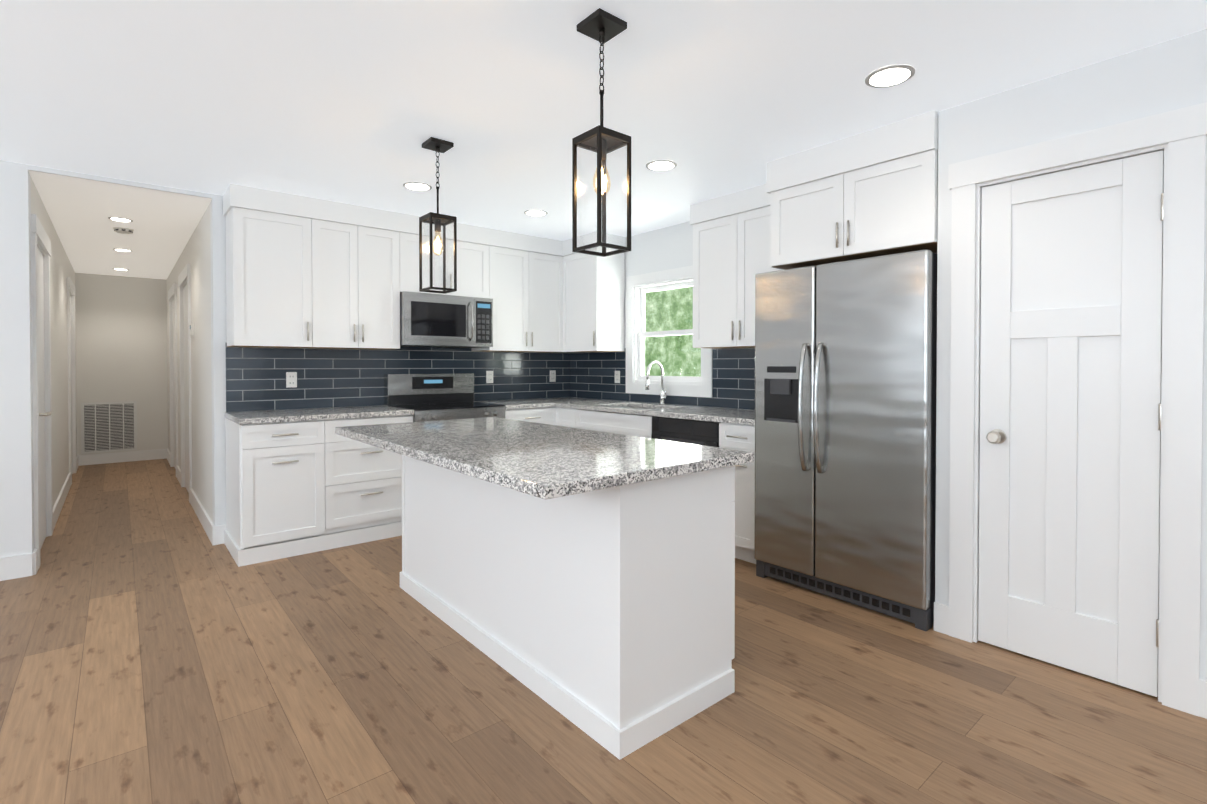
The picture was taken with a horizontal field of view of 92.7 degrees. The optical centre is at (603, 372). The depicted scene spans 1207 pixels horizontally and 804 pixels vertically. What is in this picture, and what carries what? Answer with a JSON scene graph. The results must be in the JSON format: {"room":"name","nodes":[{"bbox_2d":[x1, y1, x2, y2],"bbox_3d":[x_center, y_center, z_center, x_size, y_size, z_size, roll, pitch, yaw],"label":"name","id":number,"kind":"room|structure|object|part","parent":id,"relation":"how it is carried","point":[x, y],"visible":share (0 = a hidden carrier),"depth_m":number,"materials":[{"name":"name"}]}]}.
{"room":"kitchen","nodes":[
{"label":"kitchen","id":0,"kind":"room"},
{"bbox_2d":[0,160,574,557],"bbox_3d":[-3.043,-0.015,3.763,7.190,2.420,0.130,-1,1,-40],"label":"wall","id":1,"kind":"structure","parent":0,"point":[122,337],"depth_m":4.49,"materials":[{"name":"white paint"}]},
{"bbox_2d":[0,550,37,580],"bbox_3d":[-4.553,1.146,2.408,3.115,0.130,0.015,-1,1,-40],"label":"baseboard","id":2,"kind":"structure","parent":1,"relation":"attached to","point":[18,567],"depth_m":3.36,"materials":[{"name":"white wood"}]},
{"bbox_2d":[31,214,52,568],"bbox_3d":[-3.785,0.116,3.859,0.072,2.155,1.014,-1,1,-40],"label":"door frame","id":3,"kind":"structure","parent":1,"relation":"attached to","point":[40,239],"depth_m":3.77,"materials":[{"name":"white wood"}]},
{"bbox_2d":[53,473,70,529],"bbox_3d":[-4.808,1.115,5.114,0.015,0.130,2.230,-1,1,-40],"label":"baseboard","id":4,"kind":"structure","parent":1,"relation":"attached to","point":[59,503],"depth_m":4.96,"materials":[{"name":"white wood"}]},
{"bbox_2d":[67,277,76,484],"bbox_3d":[-5.858,0.088,6.315,0.072,2.155,1.004,-1,1,-40],"label":"door frame","id":5,"kind":"structure","parent":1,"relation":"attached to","point":[70,286],"depth_m":6.60,"materials":[{"name":"white wood"}]},
{"bbox_2d":[76,455,79,468],"bbox_3d":[-6.326,1.094,6.914,0.015,0.130,0.520,-1,1,-40],"label":"baseboard","id":6,"kind":"structure","parent":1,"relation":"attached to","point":[78,456],"depth_m":7.11,"materials":[{"name":"white wood"}]},
{"bbox_2d":[81,401,136,453],"bbox_3d":[-6.284,0.694,7.327,0.540,0.640,0.012,-1,1,-40],"label":"air vent","id":7,"kind":"object","parent":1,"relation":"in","point":[108,426],"visible":1,"depth_m":7.32,"materials":[{"name":"white metal"}]},
{"bbox_2d":[37,247,188,549],"bbox_3d":[-4.467,0.157,5.384,0.992,2.022,3.982,-1,1,-40],"label":"doors","id":8,"kind":"structure","parent":1,"relation":"in","point":[41,377],"depth_m":4.10,"materials":[{"name":"white wood"}]},
{"bbox_2d":[80,449,165,465],"bbox_3d":[-6.177,1.088,7.422,0.900,0.130,0.015,-1,1,-40],"label":"baseboard","id":9,"kind":"structure","parent":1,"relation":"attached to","point":[103,458],"depth_m":7.40,"materials":[{"name":"white wood"}]},
{"bbox_2d":[166,449,169,463],"bbox_3d":[-5.585,1.088,7.408,0.015,0.130,0.720,-1,1,-40],"label":"baseboard","id":10,"kind":"structure","parent":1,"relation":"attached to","point":[167,451],"depth_m":7.45,"materials":[{"name":"white wood"}]},
{"bbox_2d":[168,283,177,477],"bbox_3d":[-5.022,0.083,6.758,0.072,2.155,1.004,-1,1,-40],"label":"door frame","id":11,"kind":"structure","parent":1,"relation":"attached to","point":[171,293],"depth_m":7.05,"materials":[{"name":"white wood"}]},
{"bbox_2d":[177,466,180,484],"bbox_3d":[-4.537,1.102,6.166,0.015,0.130,0.570,-1,1,-40],"label":"baseboard","id":12,"kind":"structure","parent":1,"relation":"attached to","point":[178,469],"depth_m":6.16,"materials":[{"name":"white wood"}]},
{"bbox_2d":[175,263,191,502],"bbox_3d":[-4.024,0.097,5.574,0.072,2.155,1.004,-1,1,-40],"label":"door frame","id":13,"kind":"structure","parent":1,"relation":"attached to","point":[184,277],"depth_m":5.86,"materials":[{"name":"white wood"}]},
{"bbox_2d":[190,323,193,336],"bbox_3d":[-3.572,-0.369,4.994,0.022,0.120,0.100,-1,1,-40],"label":"switch","id":14,"kind":"object","parent":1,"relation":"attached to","point":[192,329],"visible":0.98,"depth_m":4.96,"materials":[{"name":"white plastic"}]},
{"bbox_2d":[190,489,220,544],"bbox_3d":[-3.198,1.121,4.592,0.035,0.130,1.605,-1,1,-40],"label":"baseboard","id":15,"kind":"structure","parent":1,"relation":"attached to","point":[212,531],"depth_m":4.29,"materials":[{"name":"white wood"}]},
{"bbox_2d":[223,183,322,348],"bbox_3d":[-2.317,-0.704,4.050,0.529,1.046,0.330,-1,1,-40],"label":"upper cabinet","id":16,"kind":"object","parent":1,"relation":"attached to","point":[307,272],"depth_m":3.92,"materials":[{"name":"white wood"}]},
{"bbox_2d":[323,199,410,349],"bbox_3d":[-1.921,-0.708,4.384,0.742,1.046,0.330,-1,1,-40],"label":"upper cabinet","id":17,"kind":"object","parent":1,"relation":"attached to","point":[367,250],"depth_m":4.28,"materials":[{"name":"white wood"}]},
{"bbox_2d":[225,343,568,411],"bbox_3d":[-1.488,0.024,4.982,2.998,0.485,0.009,-1,1,-40],"label":"tile backsplash","id":18,"kind":"structure","parent":1,"relation":"attached to","point":[256,378],"depth_m":4.59,"materials":[{"name":"blue tile"}]},
{"bbox_2d":[286,372,296,387],"bbox_3d":[-2.315,0.054,4.275,0.070,0.114,0.006,-1,1,-40],"label":"electrical outlet plate","id":19,"kind":"object","parent":18,"relation":"attached to","point":[291,379],"depth_m":4.27,"materials":[{"name":"white plastic"}]},
{"bbox_2d":[486,371,492,382],"bbox_3d":[-1.054,0.042,5.339,0.070,0.114,0.006,-1,1,-40],"label":"electrical outlet plate","id":20,"kind":"object","parent":18,"relation":"attached to","point":[489,374],"depth_m":5.33,"materials":[{"name":"white plastic"}]},
{"bbox_2d":[550,370,555,381],"bbox_3d":[-0.511,0.037,5.796,0.070,0.114,0.006,-1,1,-40],"label":"electrical outlet plate","id":21,"kind":"object","parent":18,"relation":"attached to","point":[552,372],"depth_m":5.80,"materials":[{"name":"white plastic"}]},
{"bbox_2d":[411,215,482,297],"bbox_3d":[-1.386,-0.935,4.833,0.775,0.602,0.330,-1,1,-40],"label":"upper cabinet","id":22,"kind":"object","parent":1,"relation":"attached to","point":[469,237],"depth_m":4.74,"materials":[{"name":"white wood"}]},
{"bbox_2d":[400,291,492,347],"bbox_3d":[-1.347,-0.422,4.792,0.771,0.410,0.450,-1,1,-40],"label":"over-the-range microwave","id":23,"kind":"object","parent":22,"relation":"attached to","point":[436,320],"visible":1,"depth_m":4.63,"materials":[{"name":"silver metal"}]},
{"bbox_2d":[471,227,562,352],"bbox_3d":[-0.793,-0.718,5.311,0.861,1.046,0.368,-1,1,-40],"label":"upper cabinet","id":24,"kind":"object","parent":1,"relation":"attached to","point":[523,273],"depth_m":5.19,"materials":[{"name":"white wood"}]},
{"bbox_2d":[563,231,625,352],"bbox_3d":[-0.116,-0.719,5.372,0.368,1.046,0.528,-1,1,-40],"label":"upper cabinet","id":25,"kind":"object","parent":1,"relation":"attached to","point":[593,286],"depth_m":5.22,"materials":[{"name":"white wood"}]},
{"bbox_2d":[626,265,712,396],"bbox_3d":[0.578,-0.339,4.936,0.138,1.060,1.000,-1,1,-40],"label":"window unit","id":26,"kind":"structure","parent":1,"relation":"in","point":[638,287],"depth_m":5.04,"materials":[{"name":"white wood"}]},
{"bbox_2d":[0,458,1206,803],"bbox_3d":[-1.945,1.234,2.499,7.520,0.050,13.240,-1,1,-40],"label":"floor","id":27,"kind":"structure","parent":0,"point":[156,646],"depth_m":2.09,"materials":[{"name":"brown wood"}]},
{"bbox_2d":[224,415,412,566],"bbox_3d":[-2.018,0.753,4.132,1.091,0.876,0.619,-1,1,-40],"label":"base cabinet","id":28,"kind":"object","parent":27,"relation":"on","point":[299,488],"depth_m":3.81,"materials":[{"name":"white wood"}]},
{"bbox_2d":[225,405,413,424],"bbox_3d":[-2.014,0.295,4.120,1.097,0.037,0.633,-1,1,-40],"label":"countertop","id":29,"kind":"structure","parent":28,"relation":"on","point":[294,415],"depth_m":3.93,"materials":[{"name":"grey stone"}]},
{"bbox_2d":[400,455,455,630],"bbox_3d":[-0.684,0.765,3.152,0.594,0.876,0.669,-1,1,-40],"label":"base cabinet","id":30,"kind":"object","parent":27,"relation":"on","point":[428,574],"depth_m":2.93,"materials":[{"name":"white wood"}]},
{"bbox_2d":[384,373,504,421],"bbox_3d":[-1.277,0.599,4.697,0.769,1.170,0.702,-1,1,-40],"label":"range","id":31,"kind":"object","parent":27,"relation":"on","point":[430,397],"visible":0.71,"depth_m":4.75,"materials":[{"name":"silver metal"}]},
{"bbox_2d":[456,472,503,668],"bbox_3d":[-0.309,0.770,2.710,0.590,0.876,0.724,-1,1,-40],"label":"panel","id":32,"kind":"object","parent":27,"relation":"on","point":[479,503],"depth_m":2.52,"materials":[{"name":"white wood"}]},
{"bbox_2d":[505,407,555,424],"bbox_3d":[-0.795,0.742,5.138,0.531,0.876,0.657,-1,1,-40],"label":"base cabinet","id":33,"kind":"object","parent":27,"relation":"on","point":[547,415],"depth_m":4.93,"materials":[{"name":"white wood"}]},
{"bbox_2d":[474,399,552,409],"bbox_3d":[-0.824,0.284,5.121,0.472,0.037,0.637,-1,1,-40],"label":"countertop","id":34,"kind":"structure","parent":33,"relation":"on","point":[522,403],"depth_m":4.97,"materials":[{"name":"grey stone"}]},
{"bbox_2d":[537,397,754,425],"bbox_3d":[0.283,0.289,4.685,0.658,0.037,2.730,-1,1,-40],"label":"countertop","id":35,"kind":"structure","parent":33,"relation":"on","point":[728,415],"depth_m":4.28,"materials":[{"name":"grey stone"}]},
{"bbox_2d":[599,407,652,416],"bbox_3d":[0.290,0.405,4.702,0.390,0.194,0.680,-1,1,-40],"label":"sink basin","id":36,"kind":"object","parent":35,"relation":"in","point":[630,414],"visible":0.04,"depth_m":4.62,"materials":[{"name":"silver metal"}]},
{"bbox_2d":[645,361,666,403],"bbox_3d":[0.440,0.086,4.780,0.222,0.364,0.084,-1,1,-40],"label":"faucet","id":37,"kind":"object","parent":35,"relation":"on","point":[662,397],"visible":1,"depth_m":4.82,"materials":[{"name":"silver metal"}]},
{"bbox_2d":[556,407,635,430],"bbox_3d":[-0.093,0.742,5.137,0.656,0.876,0.369,-1,1,-40],"label":"base cabinet","id":38,"kind":"object","parent":27,"relation":"on","point":[566,417],"depth_m":4.67,"materials":[{"name":"white wood"}]},
{"bbox_2d":[504,465,734,759],"bbox_3d":[0.064,0.775,2.266,0.594,0.876,0.669,-1,1,-40],"label":"base cabinet","id":39,"kind":"object","parent":27,"relation":"on","point":[605,618],"depth_m":2.00,"materials":[{"name":"white wood"}]},
{"bbox_2d":[335,417,753,498],"bbox_3d":[-0.427,0.313,2.605,0.950,0.037,1.960,-1,1,-40],"label":"countertop","id":40,"kind":"structure","parent":39,"relation":"on","point":[544,461],"depth_m":2.15,"materials":[{"name":"stone"}]},
{"bbox_2d":[601,427,651,437],"bbox_3d":[0.274,0.854,4.732,0.618,0.661,0.959,-1,1,-40],"label":"base cabinet","id":41,"kind":"object","parent":27,"relation":"on","point":[632,431],"depth_m":4.29,"materials":[{"name":"white wood"}]},
{"bbox_2d":[651,416,720,446],"bbox_3d":[0.774,0.755,4.127,0.630,0.872,0.602,-1,1,-40],"label":"dishwasher","id":42,"kind":"object","parent":27,"relation":"on","point":[704,433],"visible":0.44,"depth_m":3.90,"materials":[{"name":"black plastic"}]},
{"bbox_2d":[719,423,755,563],"bbox_3d":[1.078,0.757,3.778,0.618,0.876,0.315,-1,1,-40],"label":"base cabinet","id":43,"kind":"object","parent":27,"relation":"on","point":[741,437],"depth_m":3.57,"materials":[{"name":"white wood"}]},
{"bbox_2d":[754,249,936,630],"bbox_3d":[1.473,0.312,3.258,0.903,1.777,0.945,-1,1,-40],"label":"refrigerator","id":44,"kind":"object","parent":27,"relation":"on","point":[933,424],"depth_m":2.93,"materials":[{"name":"silver metal"}]},
{"bbox_3d":[1.210,0.265,3.036,0.060,1.677,0.945,-1,1,-40],"label":"refrigerator door","id":45,"kind":"part","parent":44,"relation":"part of","materials":[{"name":"silver metal"}]},
{"bbox_3d":[1.192,0.522,3.024,0.168,1.363,0.935,-1,1,-40],"label":"refrigerator front","id":46,"kind":"part","parent":44,"relation":"part of","materials":[{"name":"silver metal"}]},
{"bbox_2d":[0,0,1206,279],"bbox_3d":[-1.906,-1.235,2.425,7.520,0.110,13.120,-1,1,-40],"label":"ceiling","id":47,"kind":"structure","parent":0,"point":[356,102],"depth_m":2.48,"materials":[{"name":"white paint"}]},
{"bbox_2d":[108,217,132,221],"bbox_3d":[-3.793,-1.200,4.523,0.156,0.005,0.156,-1,1,-40],"label":"recessed light","id":48,"kind":"object","parent":47,"relation":"in","point":[120,219],"visible":0.96,"depth_m":4.51,"materials":[{"name":"white plastic"}]},
{"bbox_2d":[113,248,132,251],"bbox_3d":[-4.777,-1.214,5.721,0.156,0.005,0.156,-1,1,-40],"label":"recessed light","id":49,"kind":"object","parent":47,"relation":"in","point":[123,250],"visible":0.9,"depth_m":5.72,"materials":[{"name":"grey plastic"}]},
{"bbox_2d":[113,227,133,233],"bbox_3d":[-4.036,-1.187,4.842,0.140,0.040,0.140,-1,1,-40],"label":"smoke detector","id":50,"kind":"object","parent":47,"relation":"attached to","point":[121,230],"visible":1,"depth_m":4.80,"materials":[{"name":"white plastic"}]},
{"bbox_2d":[403,182,431,190],"bbox_3d":[-1.223,-1.222,3.787,0.186,0.005,0.186,-1,1,-40],"label":"recessed light","id":51,"kind":"object","parent":47,"relation":"in","point":[417,186],"visible":1,"depth_m":3.78,"materials":[{"name":"grey plastic"}]},
{"bbox_2d":[419,137,456,293],"bbox_3d":[-0.880,-0.824,3.060,0.145,0.784,0.145,-1,1,-40],"label":"pendant lantern","id":52,"kind":"object","parent":47,"relation":"hanging from","point":[437,219],"visible":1,"depth_m":3.05,"materials":[{"name":"black metal"}]},
{"bbox_2d":[524,210,547,215],"bbox_3d":[-0.521,-1.229,4.444,0.186,0.005,0.186,-1,1,-40],"label":"recessed light","id":53,"kind":"object","parent":47,"relation":"in","point":[535,212],"visible":1,"depth_m":4.42,"materials":[{"name":"grey plastic"}]},
{"bbox_2d":[572,8,630,256],"bbox_3d":[-0.006,-0.812,1.992,0.145,0.784,0.145,-1,1,-40],"label":"pendant lantern","id":54,"kind":"object","parent":47,"relation":"hanging from","point":[602,27],"visible":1,"depth_m":1.98,"materials":[{"name":"black metal"}]},
{"bbox_2d":[646,160,676,170],"bbox_3d":[0.340,-1.217,3.392,0.186,0.005,0.186,-1,1,-40],"label":"recessed light","id":55,"kind":"object","parent":47,"relation":"in","point":[660,165],"visible":1,"depth_m":3.38,"materials":[{"name":"grey plastic"}]},
{"bbox_2d":[865,64,914,87],"bbox_3d":[1.167,-1.205,2.349,0.186,0.005,0.186,-1,1,-40],"label":"recessed light","id":56,"kind":"object","parent":47,"relation":"in","point":[889,76],"visible":1,"depth_m":2.34,"materials":[{"name":"grey plastic"}]},
{"bbox_2d":[569,348,754,409],"bbox_3d":[0.540,0.024,4.896,0.008,0.485,2.730,-1,1,-40],"label":"tile backsplash","id":57,"kind":"structure","parent":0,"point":[591,374],"depth_m":4.86,"materials":[{"name":"blue tile"}]},
{"bbox_2d":[615,371,619,382],"bbox_3d":[0.128,0.042,5.373,0.007,0.114,0.070,-1,1,-40],"label":"electrical outlet plate","id":58,"kind":"object","parent":57,"relation":"attached to","point":[617,373],"depth_m":5.37,"materials":[{"name":"white plastic"}]},
{"bbox_2d":[935,29,1206,679],"bbox_3d":[3.012,0.016,1.060,0.120,2.420,4.370,-1,1,-40],"label":"wall","id":59,"kind":"structure","parent":0,"point":[1169,75],"depth_m":2.35,"materials":[{"name":"white paint"}]},
{"bbox_2d":[690,184,778,348],"bbox_3d":[1.052,-0.703,4.004,0.346,1.046,0.860,-1,1,-40],"label":"upper cabinet","id":60,"kind":"object","parent":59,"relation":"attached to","point":[727,229],"depth_m":4.00,"materials":[{"name":"white wood"}]},
{"bbox_2d":[763,110,937,269],"bbox_3d":[1.554,-0.912,3.269,0.826,0.591,0.897,-1,1,-40],"label":"upper cabinet","id":61,"kind":"object","parent":59,"relation":"attached to","point":[874,192],"depth_m":2.96,"materials":[{"name":"white wood"}]},
{"bbox_2d":[978,150,1163,696],"bbox_3d":[1.854,0.192,2.331,0.110,2.022,0.590,-1,1,-40],"label":"pantry door","id":62,"kind":"structure","parent":59,"relation":"in","point":[1070,391],"depth_m":2.32,"materials":[{"name":"white wood"}]},
{"bbox_2d":[948,102,1206,716],"bbox_3d":[1.870,0.134,2.349,0.082,2.155,0.824,-1,1,-40],"label":"door frame","id":63,"kind":"structure","parent":59,"relation":"attached to","point":[1177,138],"depth_m":2.10,"materials":[{"name":"white wood"}]},
{"bbox_2d":[1199,678,1206,718],"bbox_3d":[3.240,1.165,0.699,0.015,0.130,3.505,-1,1,-40],"label":"baseboard","id":64,"kind":"structure","parent":59,"relation":"attached to","point":[1202,683],"depth_m":2.03,"materials":[{"name":"white wood"}]},
{"label":"outside","id":65,"kind":"structure","parent":0,"visible":0},
{"bbox_2d":[645,286,700,376],"bbox_3d":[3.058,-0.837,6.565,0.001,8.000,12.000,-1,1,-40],"label":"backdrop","id":66,"kind":"structure","parent":65,"point":[669,357],"depth_m":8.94,"materials":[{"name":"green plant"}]}
]}

